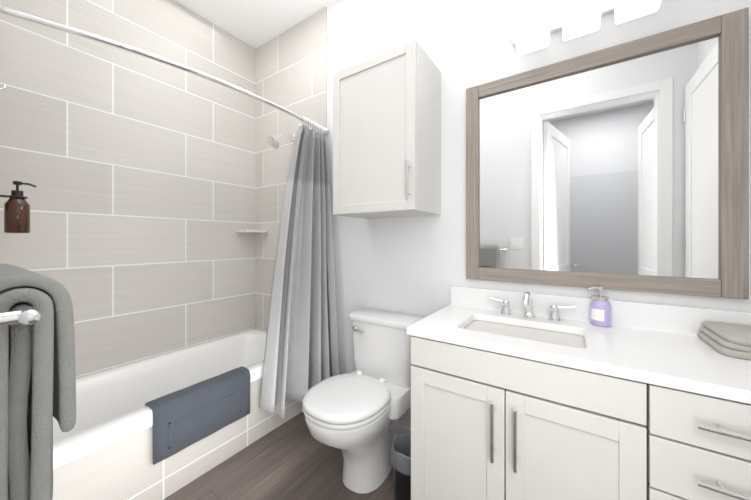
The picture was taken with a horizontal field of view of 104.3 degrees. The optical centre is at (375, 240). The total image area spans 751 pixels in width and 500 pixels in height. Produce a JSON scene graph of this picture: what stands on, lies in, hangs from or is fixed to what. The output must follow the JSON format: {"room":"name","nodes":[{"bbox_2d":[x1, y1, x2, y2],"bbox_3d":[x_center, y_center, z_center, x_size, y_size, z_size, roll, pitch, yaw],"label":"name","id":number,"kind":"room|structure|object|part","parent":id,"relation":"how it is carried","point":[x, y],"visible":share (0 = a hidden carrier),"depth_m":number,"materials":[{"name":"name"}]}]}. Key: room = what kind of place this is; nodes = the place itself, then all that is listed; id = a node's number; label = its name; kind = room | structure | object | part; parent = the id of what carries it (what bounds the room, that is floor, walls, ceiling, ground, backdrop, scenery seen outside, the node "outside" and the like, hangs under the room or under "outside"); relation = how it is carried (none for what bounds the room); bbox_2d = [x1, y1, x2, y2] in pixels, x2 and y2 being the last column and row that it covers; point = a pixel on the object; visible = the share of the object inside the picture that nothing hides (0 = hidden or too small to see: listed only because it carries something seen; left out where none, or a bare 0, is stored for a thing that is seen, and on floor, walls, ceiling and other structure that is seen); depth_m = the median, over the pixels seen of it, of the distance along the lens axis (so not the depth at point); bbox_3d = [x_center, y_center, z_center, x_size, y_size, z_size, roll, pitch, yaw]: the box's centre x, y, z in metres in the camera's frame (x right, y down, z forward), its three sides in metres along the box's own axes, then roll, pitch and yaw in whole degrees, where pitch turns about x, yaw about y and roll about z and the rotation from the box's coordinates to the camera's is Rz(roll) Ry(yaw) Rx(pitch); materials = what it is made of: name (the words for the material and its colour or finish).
{"room":"bathroom","nodes":[
{"label":"bathroom","id":0,"kind":"room"},
{"bbox_2d":[175,0,337,48],"bbox_3d":[-0.457,-1.820,0.127,4.300,0.100,3.900,0,0,34],"label":"ceiling","id":1,"kind":"structure","parent":0,"point":[255,24],"depth_m":2.29,"materials":[{"name":"paint"}]},
{"bbox_2d":[163,411,394,499],"bbox_3d":[-0.457,1.330,0.127,4.300,0.100,3.900,0,0,34],"label":"floor","id":2,"kind":"structure","parent":0,"point":[292,459],"depth_m":1.59,"materials":[{"name":"brown wood"}]},
{"bbox_2d":[52,329,302,499],"bbox_3d":[-1.208,1.038,1.849,0.784,0.484,1.519,0,0,34],"label":"bathtub","id":3,"kind":"object","parent":2,"relation":"on","point":[162,426],"visible":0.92,"depth_m":1.60,"materials":[{"name":"ceramic"}]},
{"bbox_2d":[302,308,423,493],"bbox_3d":[-0.102,0.867,1.605,0.523,0.827,0.696,0,0,34],"label":"toilet","id":4,"kind":"object","parent":2,"relation":"on","point":[350,416],"visible":0.88,"depth_m":1.52,"materials":[{"name":"ceramic"}]},
{"bbox_3d":[-0.102,0.541,1.769,0.090,0.035,0.030,0,0,34],"label":"handle","id":5,"kind":"part","parent":4,"relation":"part of","materials":[{"name":"silver metal"}]},
{"bbox_2d":[391,433,410,499],"bbox_3d":[0.160,1.125,1.399,0.174,0.305,0.175,0,0,34],"label":"trash bin","id":6,"kind":"object","parent":2,"relation":"on","point":[401,453],"visible":0.52,"depth_m":1.35,"materials":[{"name":"black plastic"}]},
{"bbox_2d":[407,286,750,499],"bbox_3d":[0.783,0.738,1.083,1.232,1.084,0.582,0,0,34],"label":"bathroom vanity","id":7,"kind":"object","parent":2,"relation":"on","point":[516,395],"visible":1,"depth_m":0.96,"materials":[{"name":"white wood"}]},
{"bbox_2d":[696,320,750,375],"bbox_3d":[1.258,0.329,0.933,0.274,0.061,0.256,0,0,34],"label":"towel","id":8,"kind":"object","parent":7,"relation":"on","point":[727,339],"depth_m":0.96,"materials":[{"name":"beige fabric"}]},
{"bbox_2d":[327,0,750,427],"bbox_3d":[0.265,-0.245,1.860,3.440,3.050,0.120,0,0,34],"label":"wall","id":9,"kind":"structure","parent":0,"point":[414,265],"depth_m":1.70,"materials":[{"name":"paint"}]},
{"bbox_2d":[256,7,326,331],"bbox_3d":[-0.743,-0.245,2.461,0.895,3.050,0.010,0,0,34],"label":"tiled wall","id":10,"kind":"structure","parent":9,"relation":"attached to","point":[291,68],"depth_m":2.51,"materials":[{"name":"beige tile"}]},
{"bbox_2d":[0,5,327,134],"bbox_3d":[-0.858,-0.825,1.611,0.235,0.060,1.527,0,0,34],"label":"curtain rod","id":11,"kind":"object","parent":10,"relation":"attached to","point":[58,26],"visible":0.98,"depth_m":1.27,"materials":[{"name":"silver metal"}]},
{"bbox_2d":[259,116,338,418],"bbox_3d":[-0.477,0.128,1.953,0.317,1.944,0.498,0,0,34],"label":"shower curtain","id":12,"kind":"object","parent":11,"relation":"hanging from","point":[301,356],"visible":0.94,"depth_m":1.96,"materials":[{"name":"grey fabric"}]},
{"bbox_2d":[236,229,267,232],"bbox_3d":[-1.083,-0.083,2.570,0.190,0.025,0.190,0,0,34],"label":"corner shelf","id":13,"kind":"object","parent":10,"relation":"attached to","point":[250,231],"visible":1,"depth_m":2.54,"materials":[{"name":"tile"}]},
{"bbox_2d":[266,133,295,148],"bbox_3d":[-0.740,-0.796,2.301,0.110,0.168,0.251,0,0,34],"label":"shower head","id":14,"kind":"object","parent":10,"relation":"attached to","point":[272,142],"visible":0.98,"depth_m":2.24},
{"bbox_2d":[333,39,440,218],"bbox_3d":[0.054,-0.568,1.700,0.539,0.835,0.374,0,0,34],"label":"upper cabinet","id":15,"kind":"object","parent":9,"relation":"attached to","point":[386,134],"visible":1,"depth_m":1.56,"materials":[{"name":"white wood"}]},
{"bbox_3d":[0.160,-0.295,1.425,0.011,0.190,0.035,0,0,34],"label":"handle","id":16,"kind":"part","parent":15,"relation":"part of","materials":[{"name":"silver metal"}]},
{"bbox_2d":[391,421,410,438],"bbox_3d":[0.027,1.225,1.940,0.965,0.110,0.014,0,0,34],"label":"baseboard","id":17,"kind":"structure","parent":9,"relation":"attached to","point":[397,428],"depth_m":1.84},
{"bbox_2d":[513,0,660,54],"bbox_3d":[0.889,-1.032,1.264,0.560,0.255,0.165,0,0,34],"label":"sconce","id":18,"kind":"object","parent":9,"relation":"attached to","point":[537,23],"visible":1,"depth_m":1.27,"materials":[{"name":"silver metal"}]},
{"bbox_2d":[466,7,748,298],"bbox_3d":[0.918,-0.310,1.328,1.003,1.040,0.028,0,0,34],"label":"mirror","id":19,"kind":"object","parent":9,"relation":"attached to","point":[624,166],"visible":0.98,"depth_m":1.24,"materials":[{"name":"clear glass"}]},
{"bbox_3d":[-0.351,-0.245,0.141,2.540,3.050,0.120,0,0,34],"label":"wall","id":20,"kind":"structure","parent":0,"visible":0},
{"bbox_2d":[0,263,75,499],"bbox_3d":[-0.630,0.232,0.483,0.493,0.373,0.135,0,0,34],"label":"towel","id":21,"kind":"object","parent":20,"relation":"attached to","point":[37,370],"visible":1,"depth_m":0.41,"materials":[{"name":"grey fabric"}]},
{"bbox_3d":[-1.656,-0.245,2.016,0.120,3.050,1.770,0,0,34],"label":"wall","id":22,"kind":"structure","parent":0,"visible":0},
{"bbox_2d":[0,0,255,377],"bbox_3d":[-1.542,-0.245,2.068,0.010,3.050,1.535,0,0,34],"label":"tile","id":23,"kind":"structure","parent":22,"relation":"attached to","point":[138,171],"depth_m":1.95,"materials":[{"name":"beige tile"}]},
{"bbox_3d":[-1.707,-0.245,1.118,0.800,3.050,0.225,0,0,34],"label":"wall","id":24,"kind":"structure","parent":0,"visible":0},
{"bbox_3d":[-1.637,-0.245,1.213,0.790,3.050,0.010,0,0,34],"label":"tile","id":25,"kind":"structure","parent":24,"relation":"attached to","visible":0},
{"bbox_2d":[0,181,35,232],"bbox_3d":[-1.462,-0.135,1.177,0.068,0.210,0.126,0,0,34],"label":"soap bottle","id":26,"kind":"object","parent":25,"relation":"attached to","point":[16,212],"visible":1,"depth_m":1.17,"materials":[{"name":"brown glass"}]}
]}

